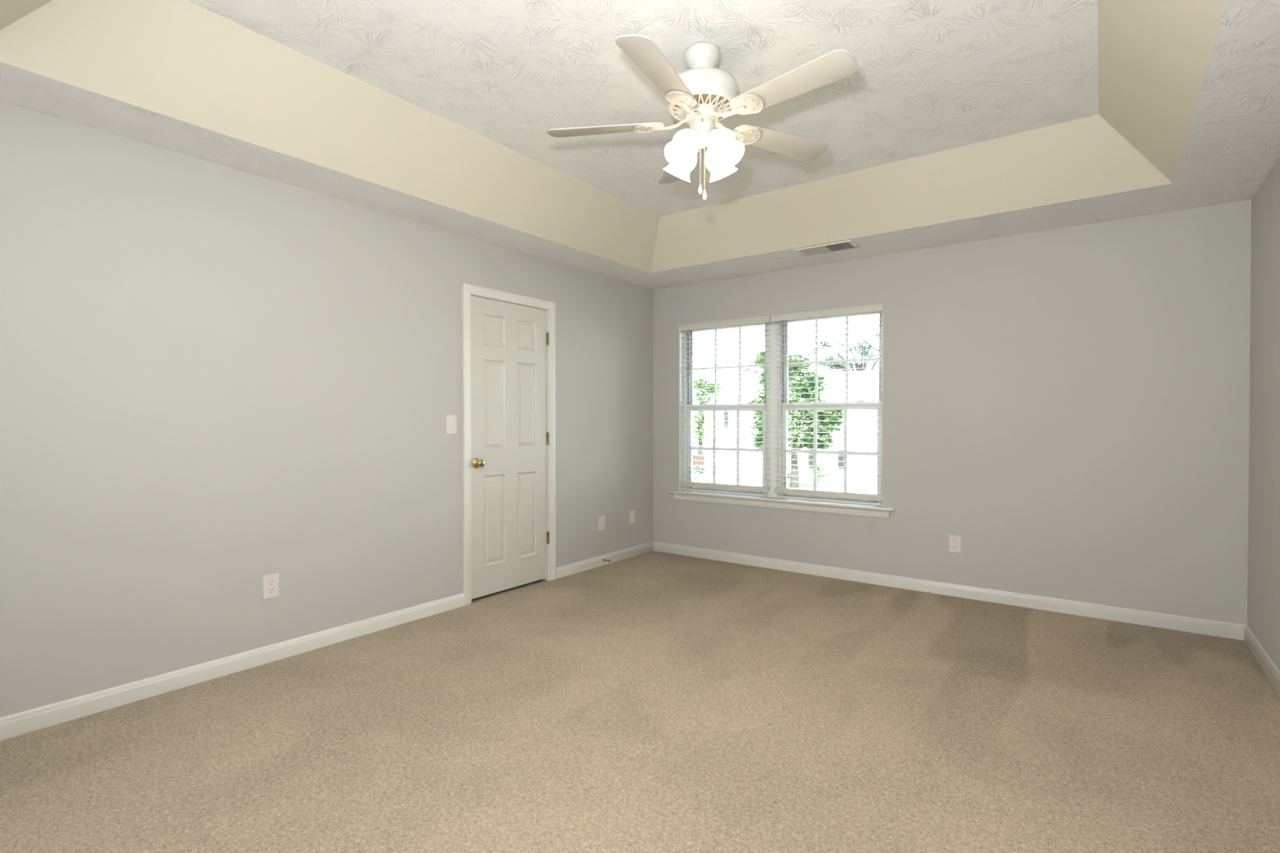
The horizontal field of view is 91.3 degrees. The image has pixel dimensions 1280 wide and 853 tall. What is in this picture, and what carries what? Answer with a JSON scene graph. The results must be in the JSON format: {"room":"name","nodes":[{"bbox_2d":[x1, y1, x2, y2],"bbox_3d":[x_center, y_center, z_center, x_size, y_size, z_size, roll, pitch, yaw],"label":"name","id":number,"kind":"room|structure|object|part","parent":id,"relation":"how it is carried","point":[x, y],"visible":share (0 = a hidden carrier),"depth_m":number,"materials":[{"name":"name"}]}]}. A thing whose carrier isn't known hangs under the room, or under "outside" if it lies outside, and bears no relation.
{"room":"empty bedroom","nodes":[
{"label":"empty bedroom","id":0,"kind":"room"},
{"bbox_2d":[0,101,653,717],"bbox_3d":[-1.463,-0.036,3.850,0.160,2.440,5.120,0,1,36],"label":"wall","id":1,"kind":"structure","parent":0,"point":[216,380],"depth_m":3.01,"materials":[{"name":"grey paint"}]},
{"bbox_2d":[0,592,464,741],"bbox_3d":[-2.007,1.151,2.979,0.014,0.084,2.852,0,1,36],"label":"baseboard","id":2,"kind":"structure","parent":1,"relation":"attached to","point":[44,717],"depth_m":2.92,"materials":[{"name":"white wood"}]},
{"bbox_2d":[262,573,279,599],"bbox_3d":[-1.868,0.811,3.170,0.008,0.121,0.076,0,1,36],"label":"wall outlet","id":3,"kind":"object","parent":1,"relation":"attached to","point":[270,582],"visible":1,"depth_m":3.17,"materials":[{"name":"white plastic"}]},
{"bbox_2d":[267,587,275,593],"bbox_3d":[-1.867,0.831,3.169,0.003,0.029,0.034,0,1,36],"label":"receptacle","id":4,"kind":"object","parent":3,"relation":"attached to","point":[270,590],"depth_m":3.17,"materials":[{"name":"white plastic"}]},
{"bbox_2d":[267,579,275,586],"bbox_3d":[-1.867,0.792,3.168,0.003,0.029,0.034,0,1,36],"label":"receptacle","id":5,"kind":"object","parent":3,"relation":"attached to","point":[270,582],"depth_m":3.17,"materials":[{"name":"white plastic"}]},
{"bbox_2d":[446,415,456,434],"bbox_3d":[-1.212,-0.013,4.040,0.017,0.121,0.076,0,1,36],"label":"light switch","id":6,"kind":"object","parent":1,"relation":"attached to","point":[451,420],"visible":1,"depth_m":4.04,"materials":[{"name":"white plastic"}]},
{"bbox_2d":[462,283,555,605],"bbox_3d":[-0.936,0.116,4.481,0.195,2.121,0.856,0,1,36],"label":"door","id":7,"kind":"structure","parent":1,"relation":"in","point":[509,339],"depth_m":4.44,"materials":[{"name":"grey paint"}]},
{"bbox_3d":[-1.075,0.247,4.194,0.068,0.067,0.067,0,1,36],"label":"knob","id":8,"kind":"part","parent":7,"relation":"part of","materials":[{"name":"gold metal"}]},
{"bbox_2d":[598,515,604,531],"bbox_3d":[-0.321,0.814,5.264,0.007,0.121,0.079,0,1,36],"label":"wall plate","id":9,"kind":"object","parent":1,"relation":"attached to","point":[602,518],"visible":1,"depth_m":5.26,"materials":[{"name":"white plastic"}]},
{"bbox_2d":[555,542,653,578],"bbox_3d":[-0.259,1.126,5.345,0.014,0.084,1.304,0,1,36],"label":"baseboard","id":10,"kind":"structure","parent":1,"relation":"attached to","point":[588,564],"depth_m":5.25,"materials":[{"name":"white"}]},
{"bbox_2d":[629,510,635,524],"bbox_3d":[-0.069,0.812,5.605,0.007,0.121,0.077,0,1,36],"label":"wall plate","id":11,"kind":"object","parent":1,"relation":"attached to","point":[632,513],"visible":1,"depth_m":5.60,"materials":[{"name":"white plastic"}]},
{"bbox_2d":[0,551,1279,852],"bbox_3d":[0.272,1.256,2.680,4.357,0.120,5.280,0,1,36],"label":"floor","id":12,"kind":"structure","parent":0,"point":[653,701],"depth_m":2.40,"materials":[{"name":"beige carpet"}]},
{"bbox_2d":[0,0,1279,289],"bbox_3d":[0.269,-1.479,2.648,4.357,0.472,5.270,0,1,36],"label":"ceiling","id":13,"kind":"structure","parent":0,"point":[957,122],"depth_m":2.85,"materials":[{"name":"white paint"}]},
{"bbox_2d":[546,34,857,199],"bbox_3d":[0.269,-1.253,2.575,1.262,0.621,1.267,0,1,36],"label":"ceiling fan","id":14,"kind":"object","parent":13,"relation":"hanging from","point":[702,95],"visible":1,"depth_m":2.51,"materials":[{"name":"white wood"}]},
{"bbox_3d":[-0.145,-1.268,2.673,0.510,0.006,0.136,0,13,9],"label":"blade","id":15,"kind":"part","parent":14,"relation":"part of","materials":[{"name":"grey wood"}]},
{"bbox_3d":[0.076,-1.264,2.245,0.136,0.006,0.510,14,7,26],"label":"blade","id":16,"kind":"part","parent":14,"relation":"part of","materials":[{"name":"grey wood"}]},
{"bbox_3d":[0.193,-1.272,3.016,0.136,0.006,0.510,-12,3,-9],"label":"blade","id":17,"kind":"part","parent":14,"relation":"part of","materials":[{"name":"grey"}]},
{"bbox_3d":[0.177,-1.131,2.703,0.151,0.158,0.130,0,1,36],"label":"lamp shade","id":18,"kind":"part","parent":14,"relation":"part of","materials":[{"name":"white glass"}]},
{"bbox_3d":[0.170,-1.129,2.530,0.130,0.158,0.151,0,1,36],"label":"lamp shade","id":19,"kind":"part","parent":14,"relation":"part of","materials":[{"name":"white glass"}]},
{"bbox_3d":[0.189,-1.154,2.545,0.047,0.076,0.065,0,1,36],"label":"light bulb","id":20,"kind":"part","parent":14,"relation":"part of","materials":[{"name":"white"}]},
{"bbox_3d":[0.250,-0.983,2.592,0.017,0.044,0.017,0,1,36],"label":"chain pull","id":21,"kind":"part","parent":14,"relation":"part of","materials":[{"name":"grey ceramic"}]},
{"bbox_3d":[0.268,-1.078,2.597,0.003,0.194,0.007,0,1,-15],"label":"pull chain","id":22,"kind":"part","parent":14,"relation":"part of","materials":[{"name":"gold metal"}]},
{"bbox_3d":[0.268,-0.961,2.596,0.017,0.044,0.017,0,1,36],"label":"chain pull","id":23,"kind":"part","parent":14,"relation":"part of","materials":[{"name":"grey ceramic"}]},
{"bbox_3d":[0.294,-1.195,2.573,0.085,0.043,0.050,0,1,36],"label":"light arm","id":24,"kind":"part","parent":14,"relation":"part of","materials":[{"name":"white metal"}]},
{"bbox_3d":[0.350,-1.131,2.697,0.130,0.158,0.151,0,1,36],"label":"lamp shade","id":25,"kind":"part","parent":14,"relation":"part of","materials":[{"name":"white glass"}]},
{"bbox_3d":[0.328,-1.154,2.542,0.065,0.076,0.047,0,1,36],"label":"light bulb","id":26,"kind":"part","parent":14,"relation":"part of","materials":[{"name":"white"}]},
{"bbox_3d":[0.344,-1.129,2.524,0.151,0.158,0.130,0,1,36],"label":"lamp shade","id":27,"kind":"part","parent":14,"relation":"part of","materials":[{"name":"white glass"}]},
{"bbox_3d":[0.624,-1.270,2.801,0.510,0.006,0.136,0,-11,-27],"label":"blade","id":28,"kind":"part","parent":14,"relation":"part of","materials":[{"name":"white wood"}]},
{"bbox_3d":[0.552,-1.265,2.324,0.510,0.006,0.136,1,-11,45],"label":"blade","id":29,"kind":"part","parent":14,"relation":"part of","materials":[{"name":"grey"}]},
{"bbox_2d":[793,240,860,256],"bbox_3d":[1.322,-1.254,4.425,0.412,0.015,0.212,0,1,36],"label":"ceiling vent","id":30,"kind":"object","parent":13,"relation":"in","point":[845,245],"visible":1,"depth_m":4.41,"materials":[{"name":"white metal"}]},
{"bbox_2d":[742,354,798,388],"bbox_3d":[13.020,-1.886,62.277,6.629,10.932,2.756,0,1,36],"label":"leafy tree","id":31,"kind":"object","parent":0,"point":[744,370],"visible":0.19,"depth_m":63.72,"materials":[{"name":"green plant"}]},
{"bbox_2d":[805,332,879,372],"bbox_3d":[19.103,-2.469,56.398,8.047,12.220,4.348,0,1,36],"label":"leafy tree","id":32,"kind":"object","parent":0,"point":[869,346],"visible":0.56,"depth_m":56.48,"materials":[{"name":"green plant"}]},
{"bbox_2d":[653,199,1251,625],"bbox_3d":[1.791,-0.045,4.721,4.357,2.440,0.150,0,1,36],"label":"wall","id":33,"kind":"structure","parent":0,"point":[1071,405],"depth_m":4.02,"materials":[{"name":"grey paint"}]},
{"bbox_2d":[684,322,768,496],"bbox_3d":[0.765,-0.168,5.527,0.846,1.513,0.068,0,1,36],"label":"window","id":34,"kind":"structure","parent":33,"relation":"in","point":[715,406],"depth_m":5.54,"materials":[{"name":"white plastic"}]},
{"bbox_2d":[678,314,771,493],"bbox_3d":[0.729,-0.188,5.443,0.894,1.470,0.075,0,1,36],"label":"window blind","id":35,"kind":"object","parent":34,"relation":"attached to","point":[764,318],"visible":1,"depth_m":5.43,"materials":[{"name":"grey plastic"}]},
{"bbox_3d":[0.732,-0.181,5.455,0.007,1.402,0.054,0,1,36],"label":"ladder cord","id":36,"kind":"part","parent":35,"relation":"part of","materials":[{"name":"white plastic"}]},
{"bbox_3d":[0.729,0.524,5.464,0.856,0.047,0.052,0,1,36],"label":"rail","id":37,"kind":"part","parent":35,"relation":"part of","materials":[{"name":"grey plastic"}]},
{"bbox_3d":[0.967,-0.180,5.280,0.007,1.402,0.054,0,1,36],"label":"ladder cord","id":38,"kind":"part","parent":35,"relation":"part of","materials":[{"name":"white fabric"}]},
{"bbox_3d":[0.756,0.187,5.519,0.781,0.772,0.035,0,1,36],"label":"sash","id":39,"kind":"part","parent":34,"relation":"part of","materials":[{"name":"white plastic"}]},
{"bbox_3d":[0.775,-0.523,5.538,0.781,0.732,0.024,0,1,36],"label":"sash","id":40,"kind":"part","parent":34,"relation":"part of","materials":[{"name":"white plastic"}]},
{"bbox_2d":[768,321,777,497],"bbox_3d":[1.134,-0.165,5.250,0.079,1.512,0.077,0,1,36],"label":"trim","id":41,"kind":"structure","parent":33,"relation":"attached to","point":[773,404],"depth_m":5.22,"materials":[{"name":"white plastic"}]},
{"bbox_2d":[679,311,883,506],"bbox_3d":[1.100,-0.166,5.188,1.788,1.512,0.078,0,1,36],"label":"trim","id":42,"kind":"structure","parent":33,"relation":"attached to","point":[681,335],"depth_m":5.70,"materials":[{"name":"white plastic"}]},
{"bbox_2d":[668,489,894,518],"bbox_3d":[1.089,0.601,5.181,1.960,0.018,0.133,0,1,36],"label":"trim","id":43,"kind":"structure","parent":33,"relation":"attached to","point":[688,492],"depth_m":5.05,"materials":[{"name":"white wood"}]},
{"bbox_2d":[777,311,882,505],"bbox_3d":[1.515,-0.162,4.973,0.866,1.513,0.068,0,1,36],"label":"window","id":44,"kind":"structure","parent":33,"relation":"in","point":[877,405],"depth_m":5.03,"materials":[{"name":"white plastic"}]},
{"bbox_2d":[770,302,883,501],"bbox_3d":[1.451,-0.182,4.910,0.888,1.470,0.075,0,1,36],"label":"window blind","id":45,"kind":"object","parent":44,"relation":"attached to","point":[876,307],"visible":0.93,"depth_m":4.88,"materials":[{"name":"grey plastic"}]},
{"bbox_3d":[1.232,-0.178,5.084,0.007,1.402,0.054,0,1,36],"label":"ladder cord","id":46,"kind":"part","parent":45,"relation":"part of","materials":[{"name":"white fabric"}]},
{"bbox_3d":[1.468,-0.176,4.910,0.007,1.402,0.054,0,1,36],"label":"ladder cord","id":47,"kind":"part","parent":45,"relation":"part of","materials":[{"name":"white fabric"}]},
{"bbox_3d":[1.465,0.530,4.920,0.855,0.047,0.052,0,1,36],"label":"rail","id":48,"kind":"part","parent":45,"relation":"part of","materials":[{"name":"grey plastic"}]},
{"bbox_3d":[1.703,-0.174,4.736,0.007,1.402,0.054,0,1,36],"label":"ladder cord","id":49,"kind":"part","parent":45,"relation":"part of","materials":[{"name":"white fabric"}]},
{"bbox_3d":[1.506,0.193,4.965,0.801,0.772,0.035,0,1,36],"label":"sash","id":50,"kind":"part","parent":44,"relation":"part of","materials":[{"name":"white plastic"}]},
{"bbox_3d":[1.526,-0.517,4.984,0.801,0.732,0.024,0,1,36],"label":"sash","id":51,"kind":"part","parent":44,"relation":"part of","materials":[{"name":"white plastic"}]},
{"bbox_2d":[653,541,1246,640],"bbox_3d":[1.742,1.133,4.668,4.036,0.084,0.014,0,1,36],"label":"baseboard","id":52,"kind":"structure","parent":33,"relation":"attached to","point":[1206,627],"depth_m":4.22,"materials":[{"name":"white wood"}]},
{"bbox_2d":[949,534,961,553],"bbox_3d":[2.185,0.816,4.341,0.076,0.121,0.008,0,1,36],"label":"wall outlet","id":53,"kind":"object","parent":33,"relation":"attached to","point":[955,541],"visible":1,"depth_m":4.34,"materials":[{"name":"white plastic"}]},
{"bbox_2d":[1247,157,1279,671],"bbox_3d":[1.912,-0.010,1.355,0.160,2.440,5.120,0,1,36],"label":"wall","id":54,"kind":"structure","parent":0,"point":[1264,490],"depth_m":3.11,"materials":[{"name":"grey paint"}]},
{"bbox_2d":[1244,625,1279,696],"bbox_3d":[1.871,1.167,1.460,0.014,0.084,5.019,0,1,36],"label":"baseboard","id":55,"kind":"structure","parent":54,"relation":"attached to","point":[1268,666],"depth_m":3.07,"materials":[{"name":"white wood"}]},
{"label":"outside","id":56,"kind":"structure","parent":0,"visible":0},
{"bbox_2d":[692,449,876,493],"bbox_3d":[14.761,3.937,42.526,100.000,0.290,73.700,0,1,36],"label":"driveway","id":57,"kind":"structure","parent":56,"point":[868,490],"depth_m":42.74,"materials":[{"name":"concrete"}]},
{"bbox_2d":[692,454,704,466],"bbox_3d":[4.287,3.126,58.967,5.700,0.970,0.360,0,1,36],"label":"brick wall","id":58,"kind":"structure","parent":57,"relation":"on","point":[694,458],"depth_m":58.00,"materials":[{"name":"brown brick"}]},
{"bbox_2d":[692,466,709,475],"bbox_3d":[4.612,3.330,48.112,1.484,0.796,1.280,0,1,36],"label":"bush","id":59,"kind":"object","parent":57,"relation":"on","point":[695,468],"visible":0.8,"depth_m":47.98,"materials":[{"name":"green plant"}]},
{"bbox_2d":[692,374,722,454],"bbox_3d":[6.542,-0.822,62.668,3.566,8.800,2.669,0,1,36],"label":"leafy tree","id":60,"kind":"object","parent":57,"relation":"on","point":[700,429],"visible":0.69,"depth_m":62.55,"materials":[{"name":"green plant"}]},
{"bbox_2d":[704,369,879,483],"bbox_3d":[15.779,-0.216,47.141,20.700,7.900,9.800,0,1,36],"label":"neighbor house","id":61,"kind":"structure","parent":57,"relation":"on","point":[852,420],"depth_m":44.72,"materials":[{"name":"white"}]},
{"bbox_2d":[724,411,728,427],"bbox_3d":[6.633,-0.557,48.224,0.380,1.240,0.085,0,1,36],"label":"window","id":62,"kind":"structure","parent":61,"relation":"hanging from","point":[726,413],"depth_m":48.18,"materials":[{"name":"grey"}]},
{"bbox_2d":[808,449,813,467],"bbox_3d":[12.101,2.240,44.211,0.380,1.290,0.085,0,1,36],"label":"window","id":63,"kind":"structure","parent":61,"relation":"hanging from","point":[810,457],"depth_m":44.21,"materials":[{"name":"grey glass"}]},
{"bbox_2d":[838,450,843,468],"bbox_3d":[13.790,2.253,42.962,0.380,1.290,0.085,0,1,36],"label":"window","id":64,"kind":"structure","parent":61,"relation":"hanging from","point":[840,458],"depth_m":42.93,"materials":[{"name":"grey glass"}]},
{"bbox_2d":[808,462,834,482],"bbox_3d":[12.349,3.103,42.641,1.888,1.379,1.320,0,1,36],"label":"bush","id":65,"kind":"object","parent":57,"relation":"on","point":[819,469],"visible":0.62,"depth_m":42.56,"materials":[{"name":"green plant"}]},
{"bbox_2d":[870,459,876,484],"bbox_3d":[16.068,2.957,40.163,2.500,1.600,0.070,0,1,36],"label":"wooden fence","id":66,"kind":"object","parent":57,"relation":"on","point":[871,464],"visible":0.23,"depth_m":40.77,"materials":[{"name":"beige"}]},
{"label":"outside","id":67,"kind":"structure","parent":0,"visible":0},
{"bbox_2d":[759,483,837,491],"bbox_3d":[2.753,4.051,26.284,100.000,0.200,33.500,0,1,36],"label":"lawn","id":68,"kind":"structure","parent":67,"point":[801,486],"depth_m":39.04,"materials":[{"name":"green plant"}]},
{"bbox_2d":[747,351,844,488],"bbox_3d":[9.727,-0.538,39.196,6.236,8.727,4.267,0,1,36],"label":"leafy tree","id":69,"kind":"object","parent":68,"relation":"on","point":[833,420],"visible":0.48,"depth_m":38.50,"materials":[{"name":"green plant"}]}
]}

